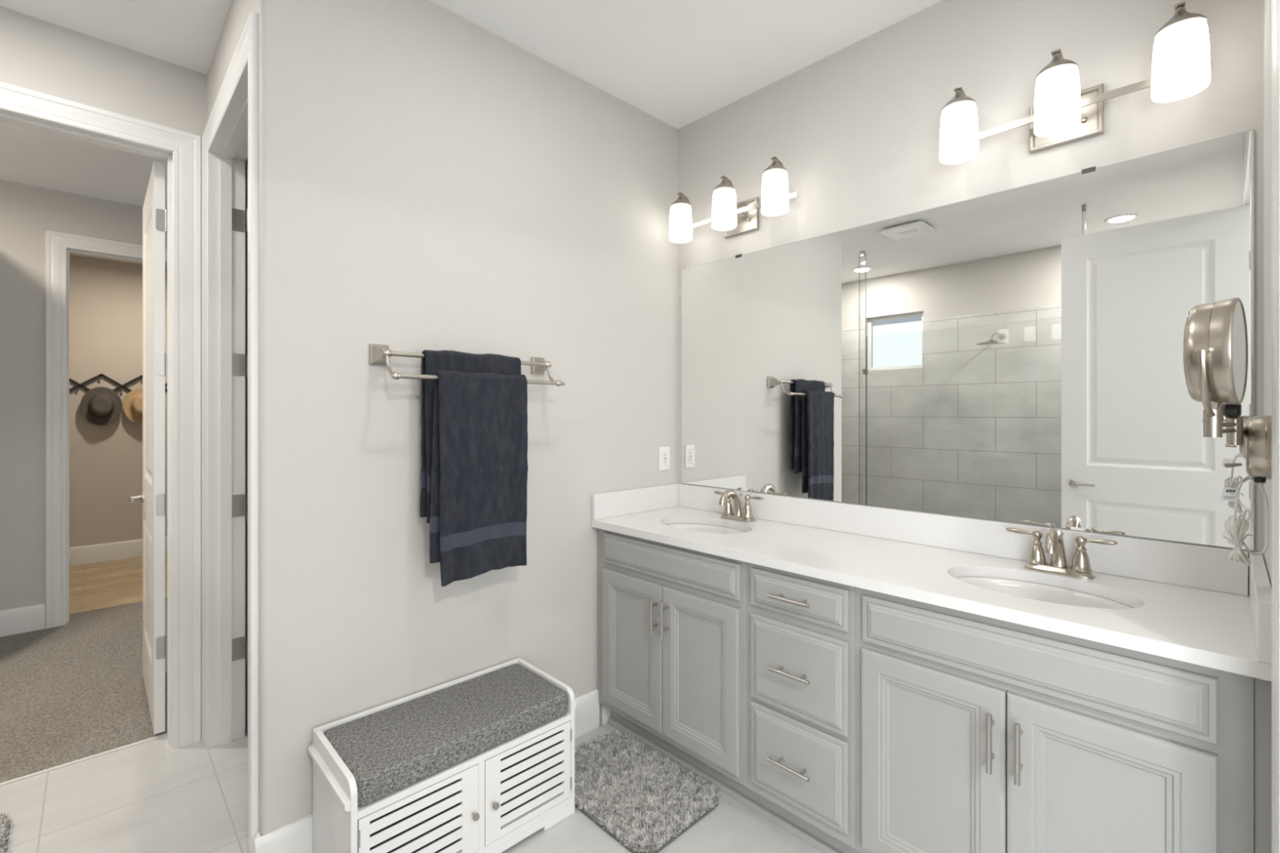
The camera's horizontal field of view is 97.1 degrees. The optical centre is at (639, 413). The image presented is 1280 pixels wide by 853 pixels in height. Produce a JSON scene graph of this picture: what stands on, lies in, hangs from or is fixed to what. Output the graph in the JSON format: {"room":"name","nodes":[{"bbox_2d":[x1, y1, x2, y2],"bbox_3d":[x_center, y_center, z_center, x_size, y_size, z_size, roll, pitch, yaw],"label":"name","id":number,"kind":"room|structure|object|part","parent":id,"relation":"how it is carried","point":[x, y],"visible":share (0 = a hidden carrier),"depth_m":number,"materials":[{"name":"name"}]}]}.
{"room":"bathroom","nodes":[
{"label":"bathroom","id":0,"kind":"room"},
{"bbox_2d":[0,179,167,610],"bbox_3d":[-3.386,-0.033,3.898,4.800,2.740,0.120,0,0,-44],"label":"wall","id":1,"kind":"structure","parent":0,"point":[27,211],"depth_m":3.46,"materials":[{"name":"grey paint"}]},
{"bbox_2d":[0,603,45,636],"bbox_3d":[-4.307,1.258,2.916,1.710,0.160,0.015,0,0,-44],"label":"baseboard","id":2,"kind":"structure","parent":1,"relation":"attached to","point":[29,618],"depth_m":3.44,"materials":[{"name":"white wood"}]},
{"bbox_2d":[45,230,167,628],"bbox_3d":[-3.385,0.099,3.886,0.960,2.477,0.139,0,0,-44],"label":"trim","id":3,"kind":"structure","parent":1,"relation":"attached to","point":[59,246],"depth_m":3.54,"materials":[{"name":"white"}]},
{"bbox_2d":[0,596,167,782],"bbox_3d":[-2.729,1.385,3.218,4.800,0.106,2.271,0,0,-44],"label":"floor","id":4,"kind":"structure","parent":0,"point":[73,691],"depth_m":2.72,"materials":[{"name":"grey carpet"}]},
{"bbox_2d":[69,254,167,547],"bbox_3d":[-4.753,-0.033,5.316,4.800,2.740,0.100,0,0,-44],"label":"wall","id":5,"kind":"structure","parent":0,"point":[106,296],"depth_m":5.14,"materials":[{"name":"beige paint"}]},
{"bbox_2d":[69,536,167,565],"bbox_3d":[-4.714,1.258,5.275,4.400,0.160,0.015,0,0,-44],"label":"baseboard","id":6,"kind":"structure","parent":5,"relation":"attached to","point":[86,554],"depth_m":5.14,"materials":[{"name":"white"}]},
{"bbox_2d":[69,373,167,391],"bbox_3d":[-4.657,-0.253,5.290,1.676,0.227,0.062,0,0,-44],"label":"rack","id":7,"kind":"object","parent":5,"relation":"attached to","point":[78,384],"visible":0.34,"depth_m":5.14,"materials":[{"name":"black metal"}]},
{"bbox_2d":[80,386,122,425],"bbox_3d":[-4.808,-0.069,5.050,0.274,0.348,0.132,0,0,-44],"label":"hat","id":8,"kind":"object","parent":7,"relation":"hanging from","point":[100,406],"visible":1,"depth_m":5.04,"materials":[{"name":"grey fabric"}]},
{"bbox_2d":[122,387,142,423],"bbox_3d":[-4.612,-0.074,5.239,0.264,0.335,0.131,0,0,-44],"label":"hat","id":9,"kind":"object","parent":7,"relation":"hanging from","point":[132,405],"visible":0.56,"depth_m":5.20,"materials":[{"name":"beige wicker"}]},
{"bbox_2d":[69,553,167,613],"bbox_3d":[-4.153,1.387,4.694,4.800,0.100,1.830,0,0,-44],"label":"floor planks","id":10,"kind":"structure","parent":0,"point":[107,584],"depth_m":4.42,"materials":[{"name":"beige wood"}]},
{"bbox_2d":[0,6,248,724],"bbox_3d":[-1.971,-0.033,2.252,3.850,2.740,0.120,0,0,-44],"label":"wall","id":11,"kind":"structure","parent":0,"point":[37,55],"depth_m":2.13,"materials":[{"name":"grey paint"}]},
{"bbox_2d":[0,81,201,748],"bbox_3d":[-2.186,0.100,2.031,0.955,2.475,0.139,0,0,-44],"label":"trim","id":12,"kind":"structure","parent":11,"relation":"attached to","point":[20,106],"depth_m":2.28,"materials":[{"name":"white wood"}]},
{"bbox_2d":[128,160,167,734],"bbox_3d":[-2.240,0.138,2.600,0.150,2.355,0.764,0,0,-44],"label":"door","id":13,"kind":"structure","parent":11,"relation":"in","point":[153,497],"depth_m":2.35,"materials":[{"name":"white paint"}]},
{"bbox_3d":[-2.466,0.415,2.767,0.058,0.054,0.133,0,0,-44],"label":"handle","id":14,"kind":"part","parent":13,"relation":"part of","materials":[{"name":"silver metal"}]},
{"bbox_3d":[-2.243,0.138,2.603,0.035,2.355,0.755,0,0,-44],"label":"panel","id":15,"kind":"part","parent":13,"relation":"part of","materials":[{"name":"white paint"}]},
{"bbox_2d":[206,0,253,123],"bbox_3d":[-1.421,-0.033,2.038,0.115,2.740,0.951,0,0,-44],"label":"wall","id":16,"kind":"structure","parent":0,"point":[238,12],"depth_m":2.00,"materials":[{"name":"grey paint"}]},
{"bbox_2d":[201,10,258,852],"bbox_3d":[-1.399,0.100,2.001,0.134,2.475,1.010,0,0,-44],"label":"trim","id":17,"kind":"structure","parent":16,"relation":"attached to","point":[230,135],"depth_m":2.28,"materials":[{"name":"white painted wood"}]},
{"bbox_2d":[246,164,248,733],"bbox_3d":[-1.331,0.145,2.607,0.810,2.360,0.150,0,0,-44],"label":"door","id":18,"kind":"structure","parent":16,"relation":"in","point":[247,164],"depth_m":2.34,"materials":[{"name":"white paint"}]},
{"bbox_3d":[-1.328,0.145,2.610,0.800,2.360,0.035,0,0,-44],"label":"panel","id":19,"kind":"part","parent":18,"relation":"part of","materials":[{"name":"white paint"}]},
{"bbox_2d":[0,722,822,852],"bbox_3d":[-0.850,1.387,1.176,3.970,0.100,3.241,0,0,-44],"label":"floor","id":20,"kind":"structure","parent":0,"point":[153,796],"depth_m":1.89,"materials":[{"name":"tile"}]},
{"bbox_2d":[0,810,14,852],"bbox_3d":[-2.036,1.323,1.533,0.464,0.028,0.654,0,0,-44],"label":"bath rug","id":21,"kind":"object","parent":20,"relation":"on","point":[5,822],"visible":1,"depth_m":1.79,"materials":[{"name":"grey fabric"}]},
{"bbox_2d":[0,733,167,786],"bbox_3d":[-2.246,1.345,2.094,0.811,0.024,0.018,0,0,-44],"label":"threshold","id":22,"kind":"structure","parent":20,"relation":"on","point":[165,734],"depth_m":2.18,"materials":[{"name":"white"}]},
{"bbox_2d":[307,657,576,852],"bbox_3d":[-0.581,1.129,1.765,0.721,0.414,0.368,0,0,-44],"label":"storage bench","id":23,"kind":"object","parent":20,"relation":"on","point":[491,801],"visible":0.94,"depth_m":1.64,"materials":[{"name":"white paint"}]},
{"bbox_3d":[-0.845,0.980,1.529,0.013,0.026,0.338,0,0,-44],"label":"moulding","id":24,"kind":"part","parent":23,"relation":"part of","materials":[{"name":"white paint"}]},
{"bbox_3d":[-0.834,1.129,1.538,0.016,0.414,0.344,0,0,-44],"label":"panel","id":25,"kind":"part","parent":23,"relation":"part of","materials":[{"name":"white paint"}]},
{"bbox_3d":[-0.594,1.147,1.540,0.327,0.251,0.014,0,0,-44],"label":"louver door","id":26,"kind":"part","parent":23,"relation":"part of","materials":[{"name":"white paint"}]},
{"bbox_3d":[-0.703,1.129,1.894,0.666,0.414,0.014,0,0,-44],"label":"panel","id":27,"kind":"part","parent":23,"relation":"part of","materials":[{"name":"white paint"}]},
{"bbox_2d":[323,663,567,806],"bbox_3d":[-0.585,0.964,1.771,0.664,0.073,0.326,0,0,-44],"label":"bench cushion","id":28,"kind":"object","parent":23,"relation":"on","point":[388,751],"visible":0.81,"depth_m":1.68,"materials":[{"name":"grey fabric"}]},
{"bbox_3d":[-0.475,1.157,1.628,0.022,0.022,0.024,0,0,-44],"label":"knob","id":29,"kind":"part","parent":23,"relation":"part of","materials":[{"name":"silver metal"}]},
{"bbox_3d":[-0.429,1.157,1.673,0.022,0.022,0.024,0,0,-44],"label":"knob","id":30,"kind":"part","parent":23,"relation":"part of","materials":[{"name":"silver metal"}]},
{"bbox_3d":[-0.475,1.178,1.657,0.666,0.317,0.014,0,0,-44],"label":"frame","id":31,"kind":"part","parent":23,"relation":"part of","materials":[{"name":"white paint"}]},
{"bbox_3d":[-0.348,1.147,1.777,0.311,0.251,0.014,0,0,-44],"label":"louver door","id":32,"kind":"part","parent":23,"relation":"part of","materials":[{"name":"white paint"}]},
{"bbox_3d":[-0.343,1.129,2.012,0.016,0.414,0.344,0,0,-44],"label":"panel","id":33,"kind":"part","parent":23,"relation":"part of","materials":[{"name":"white paint"}]},
{"bbox_2d":[574,729,719,852],"bbox_3d":[-0.047,1.323,2.028,0.434,0.028,0.610,0,0,-44],"label":"bath rug","id":34,"kind":"object","parent":20,"relation":"on","point":[643,800],"visible":0.88,"depth_m":1.96,"materials":[{"name":"grey fabric"}]},
{"bbox_2d":[597,528,758,803],"bbox_3d":[0.247,0.910,2.303,0.579,0.855,0.776,0,0,-44],"label":"base cabinet","id":35,"kind":"object","parent":20,"relation":"on","point":[672,620],"visible":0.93,"depth_m":2.07,"materials":[{"name":"grey paint"}]},
{"bbox_3d":[-0.034,0.925,2.252,0.021,0.556,0.348,0,0,-44],"label":"door","id":36,"kind":"part","parent":35,"relation":"part of","materials":[{"name":"grey paint"}]},
{"bbox_3d":[0.053,0.754,2.119,0.042,0.136,0.012,0,0,-44],"label":"handle","id":37,"kind":"part","parent":35,"relation":"part of","materials":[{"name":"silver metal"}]},
{"bbox_3d":[0.090,0.754,2.080,0.042,0.136,0.012,0,0,-44],"label":"handle","id":38,"kind":"part","parent":35,"relation":"part of","materials":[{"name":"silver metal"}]},
{"bbox_3d":[0.087,0.560,2.126,0.021,0.122,0.697,0,0,-44],"label":"false drawer","id":39,"kind":"part","parent":35,"relation":"part of","materials":[{"name":"grey paint"}]},
{"bbox_3d":[0.209,0.925,2.000,0.021,0.556,0.346,0,0,-44],"label":"door","id":40,"kind":"part","parent":35,"relation":"part of","materials":[{"name":"grey paint"}]},
{"bbox_2d":[607,716,842,852],"bbox_3d":[0.531,1.327,1.761,0.018,0.022,1.918,0,0,-44],"label":"trim","id":41,"kind":"structure","parent":35,"relation":"attached to","point":[771,816],"depth_m":1.96,"materials":[{"name":"grey paint"}]},
{"bbox_2d":[746,562,861,852],"bbox_3d":[0.646,0.909,1.890,0.579,0.854,0.370,0,0,-44],"label":"base cabinet","id":42,"kind":"object","parent":20,"relation":"on","point":[802,629],"visible":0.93,"depth_m":1.70,"materials":[{"name":"grey paint"}]},
{"bbox_3d":[0.453,1.065,1.703,0.042,0.012,0.136,0,0,-44],"label":"handle","id":43,"kind":"part","parent":42,"relation":"part of","materials":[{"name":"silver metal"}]},
{"bbox_3d":[0.453,0.782,1.703,0.042,0.012,0.136,0,0,-44],"label":"handle","id":44,"kind":"part","parent":42,"relation":"part of","materials":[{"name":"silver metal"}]},
{"bbox_3d":[0.453,0.559,1.703,0.042,0.012,0.136,0,0,-44],"label":"handle","id":45,"kind":"part","parent":42,"relation":"part of","materials":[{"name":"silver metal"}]},
{"bbox_3d":[0.475,1.067,1.724,0.021,0.262,0.330,0,0,-44],"label":"drawer","id":46,"kind":"part","parent":42,"relation":"part of","materials":[{"name":"grey paint"}]},
{"bbox_3d":[0.475,0.784,1.724,0.021,0.270,0.330,0,0,-44],"label":"drawer","id":47,"kind":"part","parent":42,"relation":"part of","materials":[{"name":"grey paint"}]},
{"bbox_3d":[0.475,0.561,1.724,0.021,0.120,0.330,0,0,-44],"label":"drawer","id":48,"kind":"part","parent":42,"relation":"part of","materials":[{"name":"grey paint"}]},
{"bbox_2d":[856,586,1271,852],"bbox_3d":[1.048,0.909,1.474,0.579,0.854,0.786,0,0,-44],"label":"base cabinet","id":49,"kind":"object","parent":20,"relation":"on","point":[975,733],"visible":0.95,"depth_m":1.27,"materials":[{"name":"grey paint"}]},
{"bbox_2d":[591,506,1271,681],"bbox_3d":[0.662,0.466,1.897,0.546,0.030,1.934,0,0,-44],"label":"countertop","id":50,"kind":"structure","parent":49,"relation":"on","point":[1215,629],"depth_m":1.51,"materials":[{"name":"white stone"}]},
{"bbox_2d":[591,483,680,519],"bbox_3d":[-0.003,0.396,2.586,0.546,0.108,0.020,0,0,-44],"label":"side splash","id":51,"kind":"object","parent":50,"relation":"on","point":[625,502],"visible":1,"depth_m":2.55,"materials":[{"name":"white stone"}]},
{"bbox_2d":[666,523,745,533],"bbox_3d":[0.263,0.559,2.305,0.308,0.155,0.462,0,0,-44],"label":"sink","id":52,"kind":"object","parent":50,"relation":"in","point":[706,528],"visible":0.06,"depth_m":2.46,"materials":[{"name":"white ceramic"}]},
{"bbox_2d":[714,489,764,522],"bbox_3d":[0.419,0.385,2.416,0.184,0.130,0.186,0,0,1],"label":"faucet","id":53,"kind":"object","parent":50,"relation":"on","point":[739,514],"visible":1,"depth_m":2.38,"materials":[{"name":"silver metal"}]},
{"bbox_3d":[0.353,0.349,2.483,0.014,0.015,0.070,0,0,-44],"label":"lever","id":54,"kind":"part","parent":53,"relation":"part of","materials":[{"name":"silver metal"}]},
{"bbox_3d":[0.383,0.388,2.452,0.049,0.095,0.049,0,0,-44],"label":"handle","id":55,"kind":"part","parent":53,"relation":"part of","materials":[{"name":"silver metal"}]},
{"bbox_3d":[0.383,0.379,2.382,0.150,0.119,0.045,0,0,-44],"label":"spout","id":56,"kind":"part","parent":53,"relation":"part of","materials":[{"name":"silver metal"}]},
{"bbox_3d":[0.435,0.387,2.432,0.015,0.101,0.015,0,0,-44],"label":"lift rod","id":57,"kind":"part","parent":53,"relation":"part of","materials":[{"name":"silver metal"}]},
{"bbox_3d":[0.453,0.388,2.379,0.049,0.095,0.049,0,0,-44],"label":"handle","id":58,"kind":"part","parent":53,"relation":"part of","materials":[{"name":"silver metal"}]},
{"bbox_3d":[0.483,0.349,2.348,0.014,0.015,0.070,0,0,-44],"label":"lever","id":59,"kind":"part","parent":53,"relation":"part of","materials":[{"name":"silver metal"}]},
{"bbox_2d":[955,576,1133,608],"bbox_3d":[1.044,0.559,1.488,0.319,0.155,0.466,0,0,-44],"label":"sink","id":60,"kind":"object","parent":50,"relation":"in","point":[1027,589],"visible":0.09,"depth_m":1.60,"materials":[{"name":"white ceramic"}]},
{"bbox_2d":[1006,527,1117,578],"bbox_3d":[1.194,0.385,1.612,0.184,0.130,0.186,0,0,1],"label":"faucet","id":61,"kind":"object","parent":50,"relation":"on","point":[1080,567],"visible":1,"depth_m":1.58,"materials":[{"name":"silver metal"}]},
{"bbox_3d":[1.129,0.349,1.679,0.014,0.015,0.070,0,0,-44],"label":"lever","id":62,"kind":"part","parent":61,"relation":"part of","materials":[{"name":"silver metal"}]},
{"bbox_3d":[1.158,0.388,1.648,0.049,0.095,0.049,0,0,-44],"label":"handle","id":63,"kind":"part","parent":61,"relation":"part of","materials":[{"name":"silver metal"}]},
{"bbox_3d":[1.159,0.379,1.578,0.150,0.119,0.045,0,0,-44],"label":"spout","id":64,"kind":"part","parent":61,"relation":"part of","materials":[{"name":"silver metal"}]},
{"bbox_3d":[1.229,0.388,1.575,0.049,0.095,0.049,0,0,-44],"label":"handle","id":65,"kind":"part","parent":61,"relation":"part of","materials":[{"name":"silver metal"}]},
{"bbox_3d":[1.259,0.349,1.544,0.014,0.015,0.070,0,0,-44],"label":"lever","id":66,"kind":"part","parent":61,"relation":"part of","materials":[{"name":"silver metal"}]},
{"bbox_2d":[1248,551,1271,664],"bbox_3d":[1.326,0.396,1.209,0.546,0.108,0.022,0,0,-44],"label":"side splash","id":67,"kind":"object","parent":50,"relation":"on","point":[1260,587],"visible":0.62,"depth_m":1.06,"materials":[{"name":"white stone"}]},
{"bbox_3d":[0.739,0.927,1.451,0.021,0.552,0.346,0,0,-44],"label":"door","id":68,"kind":"part","parent":49,"relation":"part of","materials":[{"name":"grey paint"}]},
{"bbox_3d":[0.821,0.765,1.323,0.042,0.136,0.012,0,0,-44],"label":"handle","id":69,"kind":"part","parent":49,"relation":"part of","materials":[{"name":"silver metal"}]},
{"bbox_3d":[0.859,0.765,1.282,0.042,0.136,0.012,0,0,-44],"label":"handle","id":70,"kind":"part","parent":49,"relation":"part of","materials":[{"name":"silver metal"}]},
{"bbox_3d":[0.860,0.569,1.326,0.021,0.126,0.694,0,0,-44],"label":"false drawer","id":71,"kind":"part","parent":49,"relation":"part of","materials":[{"name":"grey paint"}]},
{"bbox_3d":[0.981,0.927,1.200,0.021,0.552,0.346,0,0,-44],"label":"door","id":72,"kind":"part","parent":49,"relation":"part of","materials":[{"name":"grey paint"}]},
{"bbox_2d":[253,0,677,835],"bbox_3d":[-0.473,-0.033,2.222,1.735,2.740,0.102,0,0,-44],"label":"wall","id":73,"kind":"structure","parent":0,"point":[428,180],"depth_m":1.89,"materials":[{"name":"grey paint"}]},
{"bbox_2d":[252,831,260,852],"bbox_3d":[-1.077,1.260,1.588,0.015,0.155,0.030,0,0,-44],"label":"baseboard","id":74,"kind":"structure","parent":73,"relation":"attached to","point":[257,834],"depth_m":1.59,"materials":[{"name":"white wood"}]},
{"bbox_2d":[254,688,609,852],"bbox_3d":[-0.596,1.260,2.022,1.310,0.155,0.015,0,0,-44],"label":"baseboard","id":75,"kind":"structure","parent":73,"relation":"attached to","point":[296,837],"depth_m":1.65,"materials":[{"name":"white"}]},
{"bbox_2d":[368,343,564,386],"bbox_3d":[-0.565,-0.162,1.953,0.655,0.118,0.156,0,0,-44],"label":"towel bar","id":76,"kind":"object","parent":73,"relation":"attached to","point":[379,354],"visible":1,"depth_m":1.78,"materials":[{"name":"silver metal"}]},
{"bbox_3d":[-0.758,-0.151,1.723,0.028,0.098,0.095,0,0,-44],"label":"curved arm","id":77,"kind":"part","parent":76,"relation":"part of","materials":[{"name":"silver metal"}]},
{"bbox_2d":[419,350,520,523],"bbox_3d":[-0.572,0.074,1.948,0.360,0.572,0.056,0,0,-44],"label":"towel","id":78,"kind":"object","parent":76,"relation":"hanging from","point":[448,360],"visible":0.22,"depth_m":1.84,"materials":[{"name":"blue fabric"}]},
{"bbox_2d":[429,369,528,586],"bbox_3d":[-0.529,0.202,1.888,0.334,0.684,0.063,0,0,-44],"label":"towel","id":79,"kind":"object","parent":76,"relation":"hanging from","point":[478,500],"visible":1,"depth_m":1.86,"materials":[{"name":"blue fabric"}]},
{"bbox_3d":[-0.329,-0.151,2.138,0.028,0.098,0.095,0,0,-44],"label":"curved arm","id":80,"kind":"part","parent":76,"relation":"part of","materials":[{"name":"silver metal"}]},
{"bbox_2d":[658,446,669,471],"bbox_3d":[0.119,0.214,2.715,0.071,0.114,0.009,0,0,-44],"label":"outlet","id":81,"kind":"object","parent":73,"relation":"attached to","point":[664,451],"visible":1,"depth_m":2.71,"materials":[{"name":"white plastic"}]},
{"bbox_2d":[662,451,667,466],"bbox_3d":[0.121,0.214,2.714,0.033,0.067,0.004,0,0,-44],"label":"receptacle","id":82,"kind":"object","parent":81,"relation":"attached to","point":[664,453],"depth_m":2.71,"materials":[{"name":"white plastic"}]},
{"bbox_2d":[0,0,942,267],"bbox_3d":[-0.476,-1.452,1.314,7.000,0.100,13.200,0,0,-44],"label":"ceiling","id":83,"kind":"structure","parent":0,"point":[678,63],"depth_m":2.13,"materials":[{"name":"white paint"}]},
{"bbox_2d":[677,0,1263,595],"bbox_3d":[0.538,-0.033,2.510,0.120,2.740,3.233,0,0,-44],"label":"wall","id":84,"kind":"structure","parent":0,"point":[855,131],"depth_m":1.91,"materials":[{"name":"grey paint"}]},
{"bbox_2d":[669,155,798,243],"bbox_3d":[0.388,-0.905,2.446,0.183,0.215,0.610,0,0,-44],"label":"vanity light","id":85,"kind":"object","parent":84,"relation":"attached to","point":[729,216],"visible":1,"depth_m":2.39,"materials":[{"name":"white glass"}]},
{"bbox_3d":[0.187,-0.875,2.600,0.106,0.151,0.106,0,0,-44],"label":"lamp shade","id":86,"kind":"part","parent":85,"relation":"part of","materials":[{"name":"white glass"}]},
{"bbox_3d":[0.211,-0.935,2.623,0.098,0.156,0.021,0,0,-44],"label":"arm","id":87,"kind":"part","parent":85,"relation":"part of","materials":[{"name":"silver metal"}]},
{"bbox_3d":[0.361,-0.875,2.420,0.106,0.151,0.106,0,0,-44],"label":"lamp shade","id":88,"kind":"part","parent":85,"relation":"part of","materials":[{"name":"white glass"}]},
{"bbox_3d":[0.381,-0.935,2.439,0.088,0.155,0.021,0,0,-44],"label":"arm","id":89,"kind":"part","parent":85,"relation":"part of","materials":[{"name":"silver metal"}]},
{"bbox_3d":[0.447,-0.866,2.503,0.019,0.137,0.176,0,0,-44],"label":"wall plate","id":90,"kind":"part","parent":85,"relation":"part of","materials":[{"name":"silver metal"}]},
{"bbox_3d":[0.534,-0.875,2.240,0.106,0.151,0.106,0,0,-44],"label":"lamp shade","id":91,"kind":"part","parent":85,"relation":"part of","materials":[{"name":"white glass"}]},
{"bbox_3d":[0.558,-0.935,2.263,0.098,0.156,0.021,0,0,-44],"label":"arm","id":92,"kind":"part","parent":85,"relation":"part of","materials":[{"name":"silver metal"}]},
{"bbox_2d":[678,483,1248,595],"bbox_3d":[0.851,0.396,2.081,0.019,0.108,1.890,0,0,-44],"label":"backsplash","id":93,"kind":"structure","parent":84,"relation":"attached to","point":[1193,566],"depth_m":1.80,"materials":[{"name":"white stone"}]},
{"bbox_2d":[681,129,1254,551],"bbox_3d":[0.861,-0.184,2.082,0.008,1.048,1.898,0,0,-44],"label":"wall mirror","id":94,"kind":"object","parent":84,"relation":"attached to","point":[1013,355],"visible":1,"depth_m":1.79,"materials":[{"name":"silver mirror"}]},
{"bbox_2d":[939,0,1212,164],"bbox_3d":[1.195,-0.905,1.610,0.183,0.215,0.610,0,0,-44],"label":"vanity light","id":95,"kind":"object","parent":84,"relation":"attached to","point":[1062,113],"visible":1,"depth_m":1.55,"materials":[{"name":"white glass"}]},
{"bbox_3d":[0.994,-0.875,1.764,0.106,0.151,0.106,0,0,-44],"label":"lamp shade","id":96,"kind":"part","parent":95,"relation":"part of","materials":[{"name":"white glass"}]},
{"bbox_3d":[1.017,-0.935,1.786,0.098,0.156,0.021,0,0,-44],"label":"arm","id":97,"kind":"part","parent":95,"relation":"part of","materials":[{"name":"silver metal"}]},
{"bbox_3d":[1.167,-0.875,1.584,0.106,0.151,0.106,0,0,-44],"label":"lamp shade","id":98,"kind":"part","parent":95,"relation":"part of","materials":[{"name":"white glass"}]},
{"bbox_3d":[1.188,-0.935,1.603,0.088,0.155,0.021,0,0,-44],"label":"arm","id":99,"kind":"part","parent":95,"relation":"part of","materials":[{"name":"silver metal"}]},
{"bbox_3d":[1.254,-0.866,1.667,0.019,0.137,0.176,0,0,-44],"label":"wall plate","id":100,"kind":"part","parent":95,"relation":"part of","materials":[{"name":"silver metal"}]},
{"bbox_3d":[1.365,-0.935,1.426,0.098,0.156,0.021,0,0,-44],"label":"arm","id":101,"kind":"part","parent":95,"relation":"part of","materials":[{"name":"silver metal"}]},
{"bbox_3d":[1.341,-0.875,1.404,0.106,0.151,0.106,0,0,-44],"label":"lamp shade","id":102,"kind":"part","parent":95,"relation":"part of","materials":[{"name":"white glass"}]},
{"bbox_2d":[1263,0,1271,588],"bbox_3d":[0.190,-0.033,0.011,3.850,2.740,0.120,0,0,-44],"label":"wall","id":103,"kind":"structure","parent":0,"point":[1267,3],"depth_m":1.26,"materials":[{"name":"grey paint"}]},
{"bbox_2d":[1182,297,1271,482],"bbox_3d":[1.115,-0.036,1.066,0.358,0.342,0.087,0,0,-29],"label":"magnifying mirror","id":104,"kind":"object","parent":103,"relation":"attached to","point":[1215,341],"visible":0.98,"depth_m":1.00,"materials":[{"name":"silver metal"}]},
{"bbox_2d":[1182,315,1189,393],"bbox_3d":[1.033,-0.112,1.057,0.158,0.158,0.001,0,0,-37],"label":"mirror","id":105,"kind":"object","parent":104,"relation":"attached to","point":[1186,331],"depth_m":1.00,"materials":[{"name":"silver metal"}]},
{"bbox_3d":[1.049,0.018,1.035,0.027,0.050,0.027,0,0,-44],"label":"swivel post","id":106,"kind":"part","parent":104,"relation":"part of","materials":[{"name":"silver metal"}]},
{"bbox_3d":[1.104,0.026,1.069,0.129,0.021,0.009,0,0,-31],"label":"swing arm","id":107,"kind":"part","parent":104,"relation":"part of","materials":[{"name":"silver metal"}]},
{"bbox_3d":[1.135,-0.007,1.084,0.033,0.033,0.026,0,0,-44],"label":"lock knob","id":108,"kind":"part","parent":104,"relation":"part of","materials":[{"name":"black plastic"}]},
{"bbox_2d":[1224,462,1242,467],"bbox_3d":[1.155,0.100,1.100,0.049,0.009,0.009,0,0,-23],"label":"switch","id":109,"kind":"object","parent":104,"relation":"attached to","point":[1228,464],"depth_m":1.09,"materials":[{"name":"silver metal"}]},
{"bbox_2d":[1231,301,1246,400],"bbox_3d":[1.069,-0.112,1.009,0.178,0.178,0.001,0,0,-37],"label":"mirror","id":110,"kind":"object","parent":104,"relation":"attached to","point":[1238,317],"depth_m":1.01,"materials":[{"name":"silver metal"}]},
{"bbox_2d":[1218,475,1269,565],"bbox_3d":[1.199,0.208,1.114,0.183,0.183,0.031,0,0,-20],"label":"power cord","id":111,"kind":"object","parent":104,"relation":"hanging from","point":[1237,533],"visible":1,"depth_m":1.10,"materials":[{"name":"white plastic"}]},
{"bbox_2d":[1226,489,1235,492],"bbox_3d":[1.133,0.148,1.084,0.019,0.006,0.001,0,0,0],"label":"print","id":112,"kind":"object","parent":111,"relation":"on","point":[1227,491],"depth_m":1.08,"materials":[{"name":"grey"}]},
{"bbox_3d":[1.219,0.066,1.113,0.125,0.125,0.036,0,0,-44],"label":"wall plate","id":113,"kind":"part","parent":104,"relation":"part of","materials":[{"name":"silver metal"}]},
{"bbox_2d":[1271,0,1279,852],"bbox_3d":[0.478,0.070,0.296,1.820,2.535,0.130,0,0,-44],"label":"trim","id":114,"kind":"structure","parent":103,"relation":"attached to","point":[1275,3],"depth_m":0.94,"materials":[{"name":"white"}]}
]}

